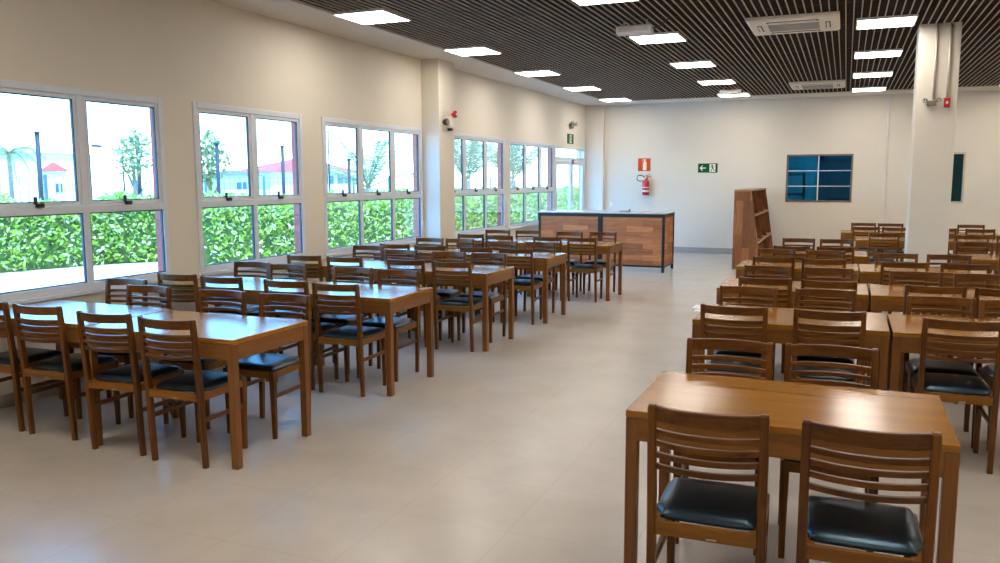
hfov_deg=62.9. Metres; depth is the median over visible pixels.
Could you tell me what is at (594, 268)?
dining chair
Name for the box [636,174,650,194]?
fire extinguisher
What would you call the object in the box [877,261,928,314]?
dining chair
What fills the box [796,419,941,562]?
dining chair
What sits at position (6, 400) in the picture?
baseboard
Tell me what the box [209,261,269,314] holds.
dining chair
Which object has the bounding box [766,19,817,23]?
outlet
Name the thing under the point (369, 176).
palm tree
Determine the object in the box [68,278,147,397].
dining chair
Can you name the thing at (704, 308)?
dining chair
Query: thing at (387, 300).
dining table
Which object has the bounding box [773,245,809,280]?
dining chair
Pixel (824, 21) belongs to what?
air conditioner
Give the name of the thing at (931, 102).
emergency light
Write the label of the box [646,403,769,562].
dining chair
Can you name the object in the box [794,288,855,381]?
dining chair
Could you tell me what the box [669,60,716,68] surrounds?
recessed light
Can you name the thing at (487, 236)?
dining chair
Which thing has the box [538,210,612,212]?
countertop
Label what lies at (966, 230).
dining chair
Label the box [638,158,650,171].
sign
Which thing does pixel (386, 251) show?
dining chair
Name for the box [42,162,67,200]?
house
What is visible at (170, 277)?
dining chair
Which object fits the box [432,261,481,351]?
dining chair
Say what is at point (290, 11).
trim
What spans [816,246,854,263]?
dining chair
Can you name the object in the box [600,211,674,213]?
countertop
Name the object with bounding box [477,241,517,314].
dining chair
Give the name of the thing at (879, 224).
dining chair
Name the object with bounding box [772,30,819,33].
outlet
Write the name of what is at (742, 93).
recessed light
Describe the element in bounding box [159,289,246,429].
dining chair
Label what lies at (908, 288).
dining chair
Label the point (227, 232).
hedge
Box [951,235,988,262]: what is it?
dining chair
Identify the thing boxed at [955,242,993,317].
dining chair
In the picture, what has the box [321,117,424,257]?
window
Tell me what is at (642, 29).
projector
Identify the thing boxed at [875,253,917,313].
dining chair
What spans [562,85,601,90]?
recessed light
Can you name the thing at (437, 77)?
column
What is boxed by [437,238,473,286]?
dining chair
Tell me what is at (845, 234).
dining table
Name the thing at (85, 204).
window
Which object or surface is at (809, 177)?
window
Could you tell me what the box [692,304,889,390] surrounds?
dining table
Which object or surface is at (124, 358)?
dining chair
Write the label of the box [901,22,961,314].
wall pillar
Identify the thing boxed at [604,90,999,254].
wall
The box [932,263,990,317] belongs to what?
dining chair
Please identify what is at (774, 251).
dining chair
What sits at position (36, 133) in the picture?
pole
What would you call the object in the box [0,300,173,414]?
dining table
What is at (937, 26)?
cable conduit
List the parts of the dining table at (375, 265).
leg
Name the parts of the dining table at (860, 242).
leg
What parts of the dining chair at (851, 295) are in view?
leg, rail, seat, leg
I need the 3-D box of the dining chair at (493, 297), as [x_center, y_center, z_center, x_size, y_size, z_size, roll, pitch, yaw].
[-0.181,0.154,8.450,0.400,0.866,0.491,2,8,20]
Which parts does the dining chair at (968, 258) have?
leg, rail, leg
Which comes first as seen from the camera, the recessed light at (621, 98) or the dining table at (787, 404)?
the dining table at (787, 404)
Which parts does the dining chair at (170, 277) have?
leg, rail, leg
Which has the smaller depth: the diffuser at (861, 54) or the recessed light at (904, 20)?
the recessed light at (904, 20)
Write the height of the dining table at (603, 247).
0.750 m
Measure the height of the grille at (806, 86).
0.005 m
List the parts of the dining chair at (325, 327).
leg, rail, leg, seat, seat frame, leg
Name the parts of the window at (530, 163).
pane, pane, sash, sill, pane, pane, sash, pane, pane, sash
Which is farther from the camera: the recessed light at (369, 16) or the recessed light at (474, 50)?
the recessed light at (474, 50)
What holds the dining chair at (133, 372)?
on the floor
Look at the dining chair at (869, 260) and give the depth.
11.50 m
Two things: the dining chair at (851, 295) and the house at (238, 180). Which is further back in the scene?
the house at (238, 180)
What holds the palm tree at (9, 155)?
on the lawn
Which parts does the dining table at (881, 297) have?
leg, leg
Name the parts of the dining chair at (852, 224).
rail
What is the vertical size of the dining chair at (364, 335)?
0.866 m
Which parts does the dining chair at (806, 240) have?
rail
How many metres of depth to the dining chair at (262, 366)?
5.36 m
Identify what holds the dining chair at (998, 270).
on the floor
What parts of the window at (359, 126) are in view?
sash, sill, sash, sash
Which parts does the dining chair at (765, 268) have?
leg, rail, leg, leg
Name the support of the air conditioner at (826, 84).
attached to the ceiling
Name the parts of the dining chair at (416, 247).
rail, leg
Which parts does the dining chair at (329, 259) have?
leg, rail, leg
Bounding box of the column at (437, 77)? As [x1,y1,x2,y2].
[421,58,454,288]
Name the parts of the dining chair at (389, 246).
rail, leg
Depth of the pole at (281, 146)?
18.46 m
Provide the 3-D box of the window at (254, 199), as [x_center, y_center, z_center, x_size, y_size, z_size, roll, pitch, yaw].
[-2.503,-0.943,8.343,0.070,1.615,1.680,3,8,23]
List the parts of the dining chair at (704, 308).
leg, seat frame, seat, rail, leg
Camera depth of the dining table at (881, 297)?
6.20 m
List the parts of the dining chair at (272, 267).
leg, seat, rail, seat frame, leg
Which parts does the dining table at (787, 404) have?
leg, leg, leg, leg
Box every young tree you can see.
[104,130,151,197]
[201,129,231,196]
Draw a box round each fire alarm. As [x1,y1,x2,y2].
[451,111,457,117]
[943,98,949,107]
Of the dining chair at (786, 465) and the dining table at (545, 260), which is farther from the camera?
the dining table at (545, 260)
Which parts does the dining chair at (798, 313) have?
leg, seat frame, seat, rail, leg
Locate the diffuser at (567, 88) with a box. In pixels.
[565,87,599,90]
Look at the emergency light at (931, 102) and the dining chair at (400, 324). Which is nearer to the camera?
the dining chair at (400, 324)
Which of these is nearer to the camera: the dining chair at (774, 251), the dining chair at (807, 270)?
the dining chair at (807, 270)
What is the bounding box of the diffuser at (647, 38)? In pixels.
[630,34,684,43]
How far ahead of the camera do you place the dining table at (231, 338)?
4.90 m
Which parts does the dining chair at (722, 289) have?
leg, seat, rail, leg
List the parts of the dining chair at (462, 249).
rail, seat frame, leg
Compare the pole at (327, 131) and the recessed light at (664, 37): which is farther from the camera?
the pole at (327, 131)
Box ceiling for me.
[295,0,999,100]
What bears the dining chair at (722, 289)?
on the floor
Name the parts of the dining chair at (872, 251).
rail, seat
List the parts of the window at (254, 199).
sash, sill, sash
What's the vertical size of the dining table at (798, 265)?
0.750 m
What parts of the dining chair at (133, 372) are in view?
leg, rail, leg, seat frame, seat, leg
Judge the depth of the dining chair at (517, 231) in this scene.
12.41 m
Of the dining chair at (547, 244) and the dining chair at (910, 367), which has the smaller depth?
the dining chair at (910, 367)
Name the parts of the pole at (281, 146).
post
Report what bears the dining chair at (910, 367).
on the floor
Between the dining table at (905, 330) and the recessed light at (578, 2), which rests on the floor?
the dining table at (905, 330)
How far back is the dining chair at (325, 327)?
6.37 m
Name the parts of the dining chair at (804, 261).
leg, rail, leg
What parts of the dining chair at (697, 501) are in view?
leg, leg, seat, rail, seat frame, leg, leg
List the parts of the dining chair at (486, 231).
rail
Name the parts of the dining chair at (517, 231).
rail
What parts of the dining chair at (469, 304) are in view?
leg, rail, leg, seat frame, seat, leg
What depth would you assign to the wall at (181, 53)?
7.80 m
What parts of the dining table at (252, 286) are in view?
leg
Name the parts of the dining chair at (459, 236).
rail, leg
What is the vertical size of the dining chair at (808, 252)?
0.866 m
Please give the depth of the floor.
4.68 m
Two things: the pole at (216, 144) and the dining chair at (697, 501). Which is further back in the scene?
the pole at (216, 144)
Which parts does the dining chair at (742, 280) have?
leg, rail, leg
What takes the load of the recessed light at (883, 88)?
in the ceiling
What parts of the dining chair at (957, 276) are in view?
leg, rail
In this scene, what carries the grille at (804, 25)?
attached to the air conditioner at (824, 21)
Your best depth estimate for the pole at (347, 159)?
20.93 m
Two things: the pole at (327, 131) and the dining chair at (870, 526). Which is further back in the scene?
the pole at (327, 131)
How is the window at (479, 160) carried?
in the wall at (181, 53)
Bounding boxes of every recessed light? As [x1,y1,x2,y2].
[332,8,411,24]
[443,45,501,55]
[513,69,560,76]
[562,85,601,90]
[571,0,639,5]
[598,97,632,101]
[628,31,686,44]
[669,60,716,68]
[697,79,735,84]
[717,92,750,96]
[852,86,886,91]
[853,71,893,77]
[854,48,903,58]
[856,14,918,29]
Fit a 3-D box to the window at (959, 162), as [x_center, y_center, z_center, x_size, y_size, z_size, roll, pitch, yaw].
[8.785,-2.053,16.185,0.720,0.990,0.092,3,8,23]
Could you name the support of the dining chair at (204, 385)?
on the floor
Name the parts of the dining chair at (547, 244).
leg, leg, seat, rail, leg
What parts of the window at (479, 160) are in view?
pane, sash, pane, pane, sash, pane, sill, pane, sash, pane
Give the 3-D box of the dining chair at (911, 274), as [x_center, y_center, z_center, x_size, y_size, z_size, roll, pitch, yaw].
[3.382,0.368,6.641,0.400,0.866,0.491,2,8,21]
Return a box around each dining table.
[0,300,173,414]
[86,310,310,469]
[160,276,316,381]
[270,281,433,396]
[292,259,414,330]
[373,248,468,316]
[382,263,513,351]
[456,238,542,295]
[456,251,565,323]
[530,240,622,300]
[624,371,960,562]
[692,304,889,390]
[715,278,868,383]
[736,260,857,281]
[763,248,867,304]
[840,230,904,245]
[855,236,904,250]
[856,264,995,317]
[865,284,999,384]
[887,314,999,390]
[947,238,999,262]
[949,232,999,238]
[949,253,998,315]
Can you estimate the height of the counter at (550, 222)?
1.045 m
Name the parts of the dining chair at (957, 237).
rail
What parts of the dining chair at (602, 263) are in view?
leg, leg, seat, rail, seat frame, leg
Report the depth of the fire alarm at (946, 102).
8.97 m
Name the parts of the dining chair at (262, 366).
leg, seat, leg, seat frame, leg, rail, leg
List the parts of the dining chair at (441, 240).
rail, leg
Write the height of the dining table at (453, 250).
0.750 m
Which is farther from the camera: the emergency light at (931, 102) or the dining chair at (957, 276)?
the emergency light at (931, 102)
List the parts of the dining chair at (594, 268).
leg, leg, rail, seat, seat frame, leg, leg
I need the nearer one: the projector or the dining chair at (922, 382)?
the dining chair at (922, 382)
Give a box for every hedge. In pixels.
[0,189,157,272]
[202,188,527,264]
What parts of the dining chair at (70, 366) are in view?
leg, rail, leg, seat frame, seat, leg, leg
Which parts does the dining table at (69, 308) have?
leg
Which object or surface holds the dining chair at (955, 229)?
on the floor
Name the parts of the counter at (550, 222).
leg, panel, frame rail, leg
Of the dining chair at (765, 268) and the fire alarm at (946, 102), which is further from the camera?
the fire alarm at (946, 102)
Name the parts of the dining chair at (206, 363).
leg, seat, seat frame, leg, leg, rail, leg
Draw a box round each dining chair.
[0,302,68,431]
[12,303,120,440]
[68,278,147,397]
[76,310,185,455]
[97,284,171,417]
[137,316,247,468]
[157,272,198,355]
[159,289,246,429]
[200,275,250,381]
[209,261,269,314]
[223,293,310,438]
[247,263,306,353]
[263,279,338,389]
[287,254,342,314]
[311,266,372,374]
[312,282,386,396]
[326,256,367,314]
[349,245,383,315]
[355,269,419,381]
[380,243,410,284]
[384,249,416,334]
[387,259,441,346]
[403,238,443,288]
[414,245,447,315]
[420,251,465,338]
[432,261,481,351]
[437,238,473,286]
[457,234,484,247]
[457,253,506,342]
[460,247,499,321]
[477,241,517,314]
[485,230,509,237]
[486,235,522,293]
[499,248,542,324]
[514,230,540,274]
[514,242,555,316]
[533,236,567,300]
[549,232,582,294]
[567,237,602,301]
[583,232,616,293]
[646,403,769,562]
[673,337,772,555]
[699,303,767,377]
[713,285,777,380]
[738,276,791,307]
[744,265,790,373]
[752,256,794,307]
[757,248,795,307]
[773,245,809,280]
[778,343,878,558]
[782,238,814,249]
[791,308,866,386]
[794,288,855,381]
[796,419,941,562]
[800,279,857,377]
[801,258,845,281]
[804,267,853,281]
[805,250,845,259]
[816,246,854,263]
[820,239,853,247]
[850,223,875,257]
[852,226,879,257]
[866,233,899,287]
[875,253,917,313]
[876,223,903,260]
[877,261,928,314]
[879,227,905,252]
[888,270,944,356]
[898,284,966,403]
[902,295,981,447]
[910,317,999,473]
[926,254,971,317]
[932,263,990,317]
[949,228,956,262]
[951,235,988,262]
[951,273,999,356]
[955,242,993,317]
[957,224,984,231]
[962,287,999,405]
[965,229,995,254]
[976,299,999,451]
[993,236,999,273]
[994,243,999,273]
[994,251,999,318]
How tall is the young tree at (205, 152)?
2.824 m
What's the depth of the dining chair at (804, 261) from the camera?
7.83 m
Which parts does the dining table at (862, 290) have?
leg, leg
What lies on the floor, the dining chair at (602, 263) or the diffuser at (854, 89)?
the dining chair at (602, 263)
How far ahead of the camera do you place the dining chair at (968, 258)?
8.26 m
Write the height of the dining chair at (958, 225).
0.866 m
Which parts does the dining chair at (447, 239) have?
rail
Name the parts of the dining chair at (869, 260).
leg, seat, rail, leg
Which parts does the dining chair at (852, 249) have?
rail, leg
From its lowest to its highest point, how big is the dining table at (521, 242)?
0.750 m
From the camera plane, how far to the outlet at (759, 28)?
8.97 m
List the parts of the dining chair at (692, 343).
leg, leg, seat frame, rail, leg, leg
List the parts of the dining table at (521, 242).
leg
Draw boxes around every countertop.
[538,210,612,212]
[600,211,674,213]
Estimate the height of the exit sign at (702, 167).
0.200 m
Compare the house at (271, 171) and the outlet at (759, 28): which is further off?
the house at (271, 171)
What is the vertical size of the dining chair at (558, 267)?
0.866 m
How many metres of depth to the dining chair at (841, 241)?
10.39 m
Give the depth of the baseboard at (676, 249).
18.11 m
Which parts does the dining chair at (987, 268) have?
leg, rail, leg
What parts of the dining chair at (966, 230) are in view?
rail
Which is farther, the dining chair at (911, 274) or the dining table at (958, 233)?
the dining table at (958, 233)
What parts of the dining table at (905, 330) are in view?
leg, leg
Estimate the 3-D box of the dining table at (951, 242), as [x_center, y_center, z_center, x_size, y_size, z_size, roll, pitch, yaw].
[6.894,-0.200,11.563,1.136,0.750,0.700,3,8,23]
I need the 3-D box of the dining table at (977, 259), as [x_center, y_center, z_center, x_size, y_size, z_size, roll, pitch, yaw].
[5.728,0.106,9.144,1.136,0.750,0.700,3,8,23]
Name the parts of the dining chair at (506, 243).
rail, leg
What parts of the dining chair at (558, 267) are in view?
leg, rail, seat frame, leg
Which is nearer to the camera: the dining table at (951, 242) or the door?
the dining table at (951, 242)
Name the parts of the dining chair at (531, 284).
leg, rail, seat frame, seat, leg, leg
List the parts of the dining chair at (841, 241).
rail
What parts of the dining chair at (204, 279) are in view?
leg, rail, leg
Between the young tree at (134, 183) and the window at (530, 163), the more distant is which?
the young tree at (134, 183)
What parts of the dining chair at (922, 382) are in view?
leg, leg, seat frame, seat, rail, leg, leg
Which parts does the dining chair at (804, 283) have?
leg, rail, leg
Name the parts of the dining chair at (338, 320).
leg, seat, leg, seat frame, rail, leg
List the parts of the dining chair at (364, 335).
leg, rail, leg, seat frame, seat, leg, leg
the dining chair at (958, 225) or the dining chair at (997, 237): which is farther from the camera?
the dining chair at (958, 225)
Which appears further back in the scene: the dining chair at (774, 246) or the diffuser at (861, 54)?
the diffuser at (861, 54)
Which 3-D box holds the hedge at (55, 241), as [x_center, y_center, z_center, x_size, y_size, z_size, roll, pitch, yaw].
[-9.063,-0.892,14.669,1.916,1.518,8.037,5,9,38]
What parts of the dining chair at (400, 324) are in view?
leg, leg, seat, leg, rail, seat frame, leg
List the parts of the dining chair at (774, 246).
rail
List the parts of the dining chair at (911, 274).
leg, rail, leg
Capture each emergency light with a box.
[442,111,453,131]
[570,121,576,127]
[923,98,941,105]
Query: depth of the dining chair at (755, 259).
8.04 m
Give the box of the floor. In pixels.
[0,252,999,562]
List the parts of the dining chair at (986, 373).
leg, seat frame, seat, leg, rail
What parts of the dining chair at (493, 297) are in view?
leg, leg, seat, rail, leg, seat frame, leg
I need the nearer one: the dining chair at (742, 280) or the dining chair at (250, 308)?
the dining chair at (742, 280)
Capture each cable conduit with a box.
[932,24,938,98]
[946,23,952,97]
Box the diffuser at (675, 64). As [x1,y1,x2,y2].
[672,62,713,67]
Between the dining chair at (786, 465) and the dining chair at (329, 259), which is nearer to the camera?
the dining chair at (786, 465)
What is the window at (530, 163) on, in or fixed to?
in the wall at (181, 53)
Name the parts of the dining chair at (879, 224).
rail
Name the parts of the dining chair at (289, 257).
leg, rail, leg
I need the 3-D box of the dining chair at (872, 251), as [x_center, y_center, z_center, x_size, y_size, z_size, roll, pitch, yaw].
[5.924,-0.470,13.283,0.400,0.866,0.491,3,8,22]
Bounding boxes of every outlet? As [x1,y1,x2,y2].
[757,26,764,31]
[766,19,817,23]
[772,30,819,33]
[825,21,830,27]
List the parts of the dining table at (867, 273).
leg, leg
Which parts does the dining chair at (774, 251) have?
rail, leg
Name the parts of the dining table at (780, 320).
leg, leg, leg, leg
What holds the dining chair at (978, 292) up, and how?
on the floor
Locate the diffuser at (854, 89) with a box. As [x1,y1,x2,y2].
[853,88,884,91]
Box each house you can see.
[0,150,93,201]
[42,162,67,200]
[202,170,261,195]
[237,159,357,198]
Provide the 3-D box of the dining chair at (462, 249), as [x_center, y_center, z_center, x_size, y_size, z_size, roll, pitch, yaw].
[-0.205,0.015,9.566,0.400,0.866,0.491,2,8,20]
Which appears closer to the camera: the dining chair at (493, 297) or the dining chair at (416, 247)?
the dining chair at (493, 297)
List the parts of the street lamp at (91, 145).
post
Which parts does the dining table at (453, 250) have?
leg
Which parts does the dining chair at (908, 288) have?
leg, rail, leg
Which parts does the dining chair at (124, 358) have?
seat, leg, leg, seat frame, rail, leg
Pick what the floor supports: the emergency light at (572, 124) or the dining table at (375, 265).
the dining table at (375, 265)
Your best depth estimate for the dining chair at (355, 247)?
9.64 m
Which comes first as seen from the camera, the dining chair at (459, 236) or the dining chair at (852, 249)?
the dining chair at (852, 249)
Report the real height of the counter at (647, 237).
1.045 m
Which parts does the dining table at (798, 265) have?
leg, leg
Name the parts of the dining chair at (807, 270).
leg, rail, leg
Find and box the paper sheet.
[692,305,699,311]
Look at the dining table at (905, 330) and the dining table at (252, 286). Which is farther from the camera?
the dining table at (252, 286)
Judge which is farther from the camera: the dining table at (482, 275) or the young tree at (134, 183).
the young tree at (134, 183)
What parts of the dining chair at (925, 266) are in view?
leg, rail, leg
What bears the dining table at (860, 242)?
on the floor
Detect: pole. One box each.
[33,131,43,199]
[134,135,142,194]
[214,143,220,193]
[279,145,285,193]
[327,131,330,206]
[346,158,350,192]
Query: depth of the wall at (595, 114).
18.72 m
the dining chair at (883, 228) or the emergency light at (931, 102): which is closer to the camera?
the emergency light at (931, 102)
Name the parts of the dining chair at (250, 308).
seat, leg, rail, leg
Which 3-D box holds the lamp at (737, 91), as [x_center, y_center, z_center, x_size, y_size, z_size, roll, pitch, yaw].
[4.211,-3.486,14.933,0.380,0.145,0.114,3,8,23]
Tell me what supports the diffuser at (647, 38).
attached to the recessed light at (664, 37)
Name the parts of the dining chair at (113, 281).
leg, seat frame, leg, leg, rail, leg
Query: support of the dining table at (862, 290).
on the floor
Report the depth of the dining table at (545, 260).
9.47 m
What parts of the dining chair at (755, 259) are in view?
leg, rail, leg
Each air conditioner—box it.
[745,11,839,35]
[789,80,845,89]
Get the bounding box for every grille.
[768,22,819,31]
[802,85,832,88]
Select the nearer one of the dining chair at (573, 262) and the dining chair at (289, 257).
the dining chair at (289, 257)
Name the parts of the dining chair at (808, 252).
rail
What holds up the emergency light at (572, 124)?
attached to the wall at (181, 53)
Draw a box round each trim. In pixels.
[209,0,999,105]
[881,95,890,230]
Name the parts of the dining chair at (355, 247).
leg, seat, rail, leg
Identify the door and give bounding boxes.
[554,145,584,209]
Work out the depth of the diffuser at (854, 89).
15.40 m
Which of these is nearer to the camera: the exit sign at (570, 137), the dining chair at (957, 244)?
the dining chair at (957, 244)
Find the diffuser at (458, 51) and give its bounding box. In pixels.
[445,48,499,55]
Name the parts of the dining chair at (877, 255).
leg, rail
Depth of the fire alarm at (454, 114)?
11.73 m
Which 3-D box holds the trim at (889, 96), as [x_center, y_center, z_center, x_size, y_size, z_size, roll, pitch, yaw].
[7.793,-2.164,16.537,0.050,3.170,0.030,3,8,23]
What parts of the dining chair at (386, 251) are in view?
leg, rail, leg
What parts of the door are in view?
pane, pane, pane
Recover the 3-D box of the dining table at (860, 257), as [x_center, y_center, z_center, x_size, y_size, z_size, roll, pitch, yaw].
[3.808,0.017,9.913,1.136,0.750,0.700,3,8,23]
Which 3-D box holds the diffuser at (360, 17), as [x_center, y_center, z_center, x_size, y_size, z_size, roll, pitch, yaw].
[-1.314,-2.728,8.423,0.560,0.019,0.560,3,8,23]
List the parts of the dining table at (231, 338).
leg, leg, leg, leg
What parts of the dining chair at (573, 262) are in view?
leg, rail, seat, leg, leg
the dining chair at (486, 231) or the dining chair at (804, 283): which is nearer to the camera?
the dining chair at (804, 283)
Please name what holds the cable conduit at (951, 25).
attached to the wall pillar at (933, 128)
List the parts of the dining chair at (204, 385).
leg, rail, leg, seat frame, leg, seat, leg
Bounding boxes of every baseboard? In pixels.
[0,311,348,408]
[674,247,951,260]
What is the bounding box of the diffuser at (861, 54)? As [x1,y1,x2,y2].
[855,51,901,58]
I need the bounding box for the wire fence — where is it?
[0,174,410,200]
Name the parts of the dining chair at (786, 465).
leg, leg, seat, seat frame, rail, leg, leg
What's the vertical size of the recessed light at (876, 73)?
0.024 m
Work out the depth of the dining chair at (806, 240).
10.60 m
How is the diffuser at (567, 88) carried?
attached to the recessed light at (573, 88)
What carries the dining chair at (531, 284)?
on the floor
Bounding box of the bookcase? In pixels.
[732,188,772,268]
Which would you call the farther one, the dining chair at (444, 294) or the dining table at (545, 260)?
the dining table at (545, 260)
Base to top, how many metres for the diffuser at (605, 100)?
0.019 m
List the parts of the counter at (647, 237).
leg, panel, frame rail, frame rail, leg, panel, frame rail, leg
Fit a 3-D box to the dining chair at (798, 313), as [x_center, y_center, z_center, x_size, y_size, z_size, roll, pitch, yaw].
[2.006,0.575,5.027,0.400,0.866,0.491,3,8,21]
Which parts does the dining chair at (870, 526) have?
leg, seat frame, seat, rail, leg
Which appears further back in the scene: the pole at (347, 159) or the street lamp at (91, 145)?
the pole at (347, 159)
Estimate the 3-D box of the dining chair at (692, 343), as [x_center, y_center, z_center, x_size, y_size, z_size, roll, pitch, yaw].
[1.034,0.733,3.789,0.400,0.866,0.491,2,8,20]
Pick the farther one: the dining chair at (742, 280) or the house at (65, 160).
the house at (65, 160)
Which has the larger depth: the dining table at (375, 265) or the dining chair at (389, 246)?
the dining chair at (389, 246)
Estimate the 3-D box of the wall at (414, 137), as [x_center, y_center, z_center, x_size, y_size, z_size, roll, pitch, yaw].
[-2.339,-1.226,8.932,0.094,3.700,22.410,3,8,23]
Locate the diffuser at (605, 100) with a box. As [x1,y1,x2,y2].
[602,99,630,101]
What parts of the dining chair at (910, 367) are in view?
leg, leg, rail, seat frame, seat, leg, leg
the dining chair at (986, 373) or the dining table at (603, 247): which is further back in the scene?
the dining table at (603, 247)
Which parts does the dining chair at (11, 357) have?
leg, seat, seat frame, leg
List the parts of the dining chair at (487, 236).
rail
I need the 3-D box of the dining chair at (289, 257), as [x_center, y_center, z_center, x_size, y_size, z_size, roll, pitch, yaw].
[-1.958,0.134,8.656,0.400,0.866,0.491,2,8,20]
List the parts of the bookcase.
panel, panel, panel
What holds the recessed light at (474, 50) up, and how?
in the ceiling
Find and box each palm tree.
[0,145,47,199]
[327,139,412,201]
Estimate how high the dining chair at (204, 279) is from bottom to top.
0.866 m
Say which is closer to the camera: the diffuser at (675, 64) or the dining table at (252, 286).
the dining table at (252, 286)
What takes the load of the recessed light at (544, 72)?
in the ceiling
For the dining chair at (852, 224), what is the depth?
14.18 m
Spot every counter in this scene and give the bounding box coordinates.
[538,210,612,263]
[600,211,674,272]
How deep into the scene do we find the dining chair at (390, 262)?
7.96 m
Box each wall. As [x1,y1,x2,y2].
[0,0,585,394]
[149,108,499,270]
[585,105,604,209]
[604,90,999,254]
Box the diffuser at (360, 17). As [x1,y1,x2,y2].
[336,11,408,23]
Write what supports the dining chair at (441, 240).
on the floor
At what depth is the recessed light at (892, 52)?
10.96 m
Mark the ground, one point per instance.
(20, 280)
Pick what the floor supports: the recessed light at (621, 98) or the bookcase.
the bookcase
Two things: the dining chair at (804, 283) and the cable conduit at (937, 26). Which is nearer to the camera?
the dining chair at (804, 283)
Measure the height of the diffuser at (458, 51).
0.019 m
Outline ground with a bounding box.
[0,188,470,292]
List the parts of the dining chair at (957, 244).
leg, rail, leg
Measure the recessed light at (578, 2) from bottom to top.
0.024 m
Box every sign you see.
[567,134,573,143]
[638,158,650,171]
[698,163,717,172]
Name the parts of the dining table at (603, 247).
leg, leg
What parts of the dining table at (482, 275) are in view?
leg, leg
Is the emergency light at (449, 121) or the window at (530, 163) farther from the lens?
the window at (530, 163)
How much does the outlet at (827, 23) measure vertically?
0.004 m
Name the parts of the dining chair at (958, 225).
rail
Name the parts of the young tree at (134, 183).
crown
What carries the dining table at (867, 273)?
on the floor
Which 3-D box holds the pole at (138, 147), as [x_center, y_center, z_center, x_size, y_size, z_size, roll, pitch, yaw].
[-8.469,-2.069,19.232,0.150,2.700,0.143,3,8,23]
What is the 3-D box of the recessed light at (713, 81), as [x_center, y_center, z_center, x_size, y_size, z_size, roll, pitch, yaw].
[3.765,-3.466,14.192,0.590,0.024,0.590,3,8,23]
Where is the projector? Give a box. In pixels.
[616,18,668,35]
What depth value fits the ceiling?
9.97 m
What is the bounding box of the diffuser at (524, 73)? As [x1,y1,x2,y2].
[518,71,558,76]
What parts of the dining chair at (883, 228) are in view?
seat, rail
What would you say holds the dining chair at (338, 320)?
on the floor
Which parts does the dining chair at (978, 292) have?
leg, rail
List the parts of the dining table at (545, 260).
leg, leg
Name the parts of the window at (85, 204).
sash, sill, sash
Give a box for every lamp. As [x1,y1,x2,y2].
[91,145,125,190]
[719,86,741,94]
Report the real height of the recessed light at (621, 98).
0.024 m
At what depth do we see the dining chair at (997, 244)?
9.70 m
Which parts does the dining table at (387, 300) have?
leg, leg, leg, leg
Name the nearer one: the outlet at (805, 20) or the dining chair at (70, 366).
the dining chair at (70, 366)
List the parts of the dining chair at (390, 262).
leg, rail, leg, leg, leg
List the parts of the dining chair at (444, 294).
leg, rail, seat, leg, seat frame, leg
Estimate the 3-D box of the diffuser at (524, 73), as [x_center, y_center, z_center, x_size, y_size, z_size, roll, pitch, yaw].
[0.595,-3.298,12.932,0.560,0.019,0.560,3,8,23]
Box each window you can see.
[0,79,171,305]
[192,102,306,276]
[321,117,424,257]
[454,132,506,237]
[508,139,553,229]
[785,154,853,201]
[951,152,965,202]

